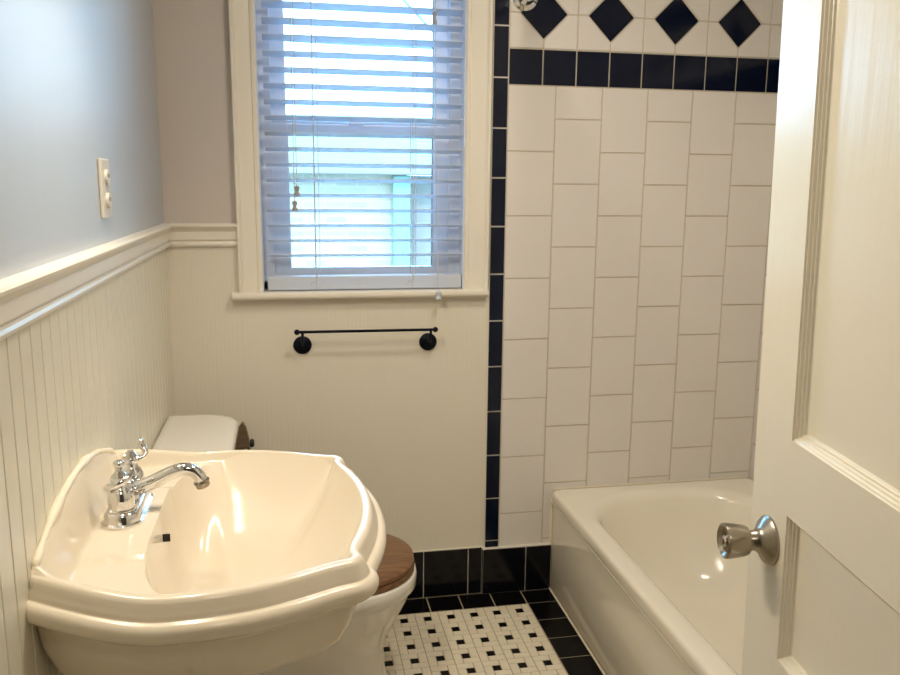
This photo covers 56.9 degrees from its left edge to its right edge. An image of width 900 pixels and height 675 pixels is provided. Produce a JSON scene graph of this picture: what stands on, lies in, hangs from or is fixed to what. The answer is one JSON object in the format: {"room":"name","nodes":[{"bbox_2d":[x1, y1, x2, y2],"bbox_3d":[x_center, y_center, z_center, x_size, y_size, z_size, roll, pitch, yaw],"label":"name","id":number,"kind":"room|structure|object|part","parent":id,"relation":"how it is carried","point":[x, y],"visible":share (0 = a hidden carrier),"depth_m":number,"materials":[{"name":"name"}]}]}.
{"room":"bathroom","nodes":[
{"label":"bathroom","id":0,"kind":"room"},
{"bbox_2d":[0,0,174,674],"bbox_3d":[-0.683,-0.106,1.391,0.105,2.438,2.413,-1,11,-11],"label":"wall","id":1,"kind":"structure","parent":0,"point":[78,84],"depth_m":1.38,"materials":[{"name":"grey paint"}]},
{"bbox_2d":[0,223,172,340],"bbox_3d":[-0.609,-0.092,1.342,0.029,0.071,2.286,-1,11,-11],"label":"trim","id":2,"kind":"structure","parent":1,"relation":"attached to","point":[28,296],"depth_m":1.30,"materials":[{"name":"beige paint"}]},
{"bbox_2d":[97,158,111,218],"bbox_3d":[-0.680,-0.295,1.645,0.013,0.116,0.076,-1,11,-11],"label":"wall outlet","id":3,"kind":"object","parent":1,"relation":"attached to","point":[103,164],"visible":1,"depth_m":1.63,"materials":[{"name":"beige plastic"}]},
{"bbox_2d":[104,169,109,184],"bbox_3d":[-0.679,-0.317,1.641,0.009,0.030,0.034,-1,11,-11],"label":"receptacle","id":4,"kind":"object","parent":3,"relation":"attached to","point":[106,171],"depth_m":1.63,"materials":[{"name":"beige plastic"}]},
{"bbox_2d":[106,193,111,207],"bbox_3d":[-0.679,-0.272,1.649,0.009,0.030,0.034,-1,11,-11],"label":"receptacle","id":5,"kind":"object","parent":3,"relation":"attached to","point":[108,195],"depth_m":1.64,"materials":[{"name":"beige plastic"}]},
{"bbox_2d":[152,0,783,550],"bbox_3d":[0.110,-0.346,2.680,2.159,2.450,0.135,-1,11,-11],"label":"wall","id":6,"kind":"structure","parent":0,"point":[615,338],"depth_m":2.67,"materials":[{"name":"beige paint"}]},
{"bbox_2d":[168,223,236,246],"bbox_3d":[-0.734,-0.301,2.449,0.209,0.071,0.025,-1,11,-11],"label":"trim","id":7,"kind":"structure","parent":6,"relation":"attached to","point":[180,234],"depth_m":2.45,"materials":[{"name":"beige paint"}]},
{"bbox_2d":[235,421,253,449],"bbox_3d":[-0.662,0.333,2.551,0.122,0.164,0.081,-1,11,-11],"label":"toilet paper holder","id":8,"kind":"object","parent":6,"relation":"attached to","point":[243,442],"visible":0.38,"depth_m":2.51,"materials":[{"name":"brown wood"}]},
{"bbox_2d":[228,0,492,300],"bbox_3d":[-0.271,-0.669,2.529,0.794,1.094,0.165,-1,11,-11],"label":"window","id":9,"kind":"structure","parent":6,"relation":"in","point":[247,60],"depth_m":2.54,"materials":[{"name":"beige paint"}]},
{"bbox_3d":[-0.595,-0.659,2.409,0.070,1.064,0.025,-1,11,-11],"label":"casing","id":10,"kind":"part","parent":9,"relation":"part of","materials":[{"name":"beige paint"}]},
{"bbox_3d":[-0.277,-0.877,2.553,0.547,0.485,0.025,-1,11,-11],"label":"sash","id":11,"kind":"part","parent":9,"relation":"part of","materials":[{"name":"blue plastic"}]},
{"bbox_3d":[-0.276,-0.420,2.611,0.547,0.480,0.025,-1,11,-11],"label":"sash","id":12,"kind":"part","parent":9,"relation":"part of","materials":[{"name":"blue plastic"}]},
{"bbox_3d":[-0.280,-0.144,2.627,0.786,0.025,0.165,-1,11,-11],"label":"sill","id":13,"kind":"part","parent":9,"relation":"part of","materials":[{"name":"beige paint"}]},
{"bbox_2d":[260,0,463,298],"bbox_3d":[-0.255,-0.616,2.494,0.606,1.006,0.107,-1,11,-11],"label":"window blind","id":14,"kind":"object","parent":9,"relation":"attached to","point":[415,280],"visible":1,"depth_m":2.51,"materials":[{"name":"white plastic"}]},
{"bbox_3d":[-0.462,-0.730,2.427,0.003,0.676,0.002,-1,11,-11],"label":"lift cord","id":15,"kind":"part","parent":14,"relation":"part of","materials":[{"name":"white fabric"}]},
{"bbox_3d":[-0.454,-0.752,2.424,0.003,0.631,0.002,-1,11,-11],"label":"lift cord","id":16,"kind":"part","parent":14,"relation":"part of","materials":[{"name":"white fabric"}]},
{"bbox_3d":[-0.407,-0.610,2.487,0.025,0.932,0.059,2,11,6],"label":"ladder cord","id":17,"kind":"part","parent":14,"relation":"part of","materials":[{"name":"white fabric"}]},
{"bbox_3d":[-0.263,-0.175,2.599,0.599,0.042,0.048,-1,11,-11],"label":"rail","id":18,"kind":"part","parent":14,"relation":"part of","materials":[{"name":"white plastic"}]},
{"bbox_3d":[-0.114,-0.618,2.543,0.025,0.932,0.059,2,11,6],"label":"ladder cord","id":19,"kind":"part","parent":14,"relation":"part of","materials":[{"name":"white fabric"}]},
{"bbox_3d":[-0.038,-0.607,2.514,0.004,0.940,0.040,-4,11,-22],"label":"lift cord","id":20,"kind":"part","parent":14,"relation":"part of","materials":[{"name":"white fabric"}]},
{"bbox_3d":[0.087,-0.677,2.539,0.078,1.064,0.025,-1,11,-11],"label":"casing","id":21,"kind":"part","parent":9,"relation":"part of","materials":[{"name":"beige paint"}]},
{"bbox_2d":[293,327,437,353],"bbox_3d":[-0.258,0.009,2.577,0.451,0.088,0.067,-1,11,-11],"label":"towel bar","id":22,"kind":"object","parent":6,"relation":"attached to","point":[302,344],"visible":1,"depth_m":2.56,"materials":[{"name":"black metal"}]},
{"bbox_2d":[407,543,550,598],"bbox_3d":[-0.252,0.799,2.751,1.214,0.166,0.027,-1,11,-11],"label":"baseboard","id":23,"kind":"structure","parent":6,"relation":"attached to","point":[510,568],"depth_m":2.81,"materials":[{"name":"black tile"}]},
{"bbox_2d":[512,0,537,10],"bbox_3d":[0.420,-0.889,1.772,0.182,0.084,1.551,-3,11,-18],"label":"shower rod","id":24,"kind":"object","parent":6,"relation":"attached to","point":[523,5],"visible":1,"depth_m":2.50,"materials":[{"name":"silver metal"}]},
{"bbox_2d":[384,587,606,674],"bbox_3d":[0.457,1.255,1.081,2.159,0.102,3.937,-1,11,-11],"label":"floor","id":25,"kind":"structure","parent":0,"point":[526,632],"depth_m":2.55,"materials":[{"name":"beige tile"}]},
{"bbox_2d":[26,447,385,674],"bbox_3d":[-0.373,0.651,1.502,0.513,0.914,0.687,-1,11,-11],"label":"pedestal sink","id":26,"kind":"object","parent":25,"relation":"on","point":[266,566],"visible":0.94,"depth_m":1.26,"materials":[{"name":"beige ceramic"}]},
{"bbox_2d":[101,438,209,529],"bbox_3d":[-0.504,0.243,1.436,0.172,0.110,0.171,-1,11,-11],"label":"faucet","id":27,"kind":"object","parent":26,"relation":"on","point":[129,499],"visible":1,"depth_m":1.42,"materials":[{"name":"silver metal"}]},
{"bbox_3d":[-0.547,0.229,1.368,0.050,0.052,0.041,-1,11,-11],"label":"lever","id":28,"kind":"part","parent":27,"relation":"part of","materials":[{"name":"silver metal"}]},
{"bbox_3d":[-0.556,0.287,1.434,0.067,0.023,0.171,-1,11,-11],"label":"plate","id":29,"kind":"part","parent":27,"relation":"part of","materials":[{"name":"silver metal"}]},
{"bbox_3d":[-0.558,0.202,1.470,0.046,0.042,0.032,-1,11,-11],"label":"lever","id":30,"kind":"part","parent":27,"relation":"part of","materials":[{"name":"silver metal"}]},
{"bbox_3d":[-0.500,0.247,1.438,0.154,0.059,0.040,-1,11,-11],"label":"spout","id":31,"kind":"part","parent":27,"relation":"part of","materials":[{"name":"silver metal"}]},
{"bbox_2d":[152,414,416,674],"bbox_3d":[-0.430,0.612,2.239,0.673,0.719,0.533,-1,11,-11],"label":"toilet","id":32,"kind":"object","parent":25,"relation":"on","point":[360,649],"visible":0.3,"depth_m":2.17,"materials":[{"name":"white ceramic"}]},
{"bbox_3d":[-0.657,0.285,2.133,0.204,0.041,0.533,-1,11,-11],"label":"tank lid","id":33,"kind":"part","parent":32,"relation":"part of","materials":[{"name":"white ceramic"}]},
{"bbox_3d":[-0.310,0.614,2.231,0.429,0.020,0.361,-1,11,-11],"label":"seat","id":34,"kind":"part","parent":32,"relation":"part of","materials":[{"name":"brown wood"}]},
{"bbox_3d":[-0.310,0.594,2.228,0.429,0.017,0.361,-1,11,-11],"label":"seat lid","id":35,"kind":"part","parent":32,"relation":"part of","materials":[{"name":"brown wood"}]},
{"bbox_2d":[549,476,753,674],"bbox_3d":[0.844,0.817,2.188,0.743,0.360,1.531,-1,11,-11],"label":"bathtub","id":36,"kind":"object","parent":25,"relation":"on","point":[641,572],"visible":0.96,"depth_m":2.66,"materials":[{"name":"beige ceramic"}]},
{"bbox_2d":[750,256,767,479],"bbox_3d":[1.332,-0.159,1.774,0.108,2.438,2.413,-1,11,-11],"label":"wall","id":37,"kind":"structure","parent":0,"point":[758,382],"depth_m":2.91,"materials":[{"name":"white tile"}]},
{"bbox_3d":[0.563,0.098,0.363,2.159,2.438,0.114,-1,11,-11],"label":"wall","id":38,"kind":"structure","parent":0,"visible":0},
{"bbox_2d":[717,0,899,674],"bbox_3d":[0.428,0.222,0.800,0.099,2.007,0.792,0,11,-3],"label":"door","id":39,"kind":"structure","parent":38,"relation":"in","point":[822,543],"depth_m":0.97,"materials":[{"name":"beige paint"}]},
{"bbox_3d":[0.381,0.270,1.105,0.038,0.047,0.047,0,11,-3],"label":"knob","id":40,"kind":"part","parent":39,"relation":"part of","materials":[{"name":"silver metal"}]},
{"bbox_3d":[0.411,0.270,1.107,0.029,0.066,0.066,0,11,-3],"label":"handle","id":41,"kind":"part","parent":39,"relation":"part of","materials":[{"name":"silver metal"}]},
{"bbox_3d":[0.447,0.368,0.828,0.014,0.196,0.501,0,11,-3],"label":"panel moulding","id":42,"kind":"part","parent":39,"relation":"part of","materials":[{"name":"beige paint"}]},
{"bbox_3d":[0.452,-0.230,0.740,0.014,0.817,0.525,0,11,-3],"label":"panel moulding","id":43,"kind":"part","parent":39,"relation":"part of","materials":[{"name":"beige paint"}]},
{"label":"outside","id":44,"kind":"structure","parent":0,"visible":0},
{"bbox_2d":[284,41,431,48],"bbox_3d":[-0.153,-1.526,4.187,5.488,0.136,0.015,-1,11,-11],"label":"overhead cable","id":45,"kind":"object","parent":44,"point":[369,45],"visible":0.09,"depth_m":4.15,"materials":[{"name":"grey rubber"}]},
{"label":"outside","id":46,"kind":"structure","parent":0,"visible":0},
{"bbox_2d":[402,0,431,31],"bbox_3d":[0.031,-1.874,5.210,2.297,1.993,0.018,-1,11,-11],"label":"overhead cable","id":47,"kind":"object","parent":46,"point":[404,1],"visible":0.02,"depth_m":5.14,"materials":[{"name":"grey rubber"}]},
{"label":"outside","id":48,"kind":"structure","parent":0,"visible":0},
{"bbox_3d":[-3.464,-1.107,21.624,45.720,0.051,37.897,-1,11,-11],"label":"ground","id":49,"kind":"structure","parent":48,"visible":0},
{"bbox_2d":[286,114,431,266],"bbox_3d":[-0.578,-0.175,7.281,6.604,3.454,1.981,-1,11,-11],"label":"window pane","id":50,"kind":"structure","parent":49,"relation":"on","point":[301,141],"depth_m":6.30,"materials":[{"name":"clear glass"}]}
]}

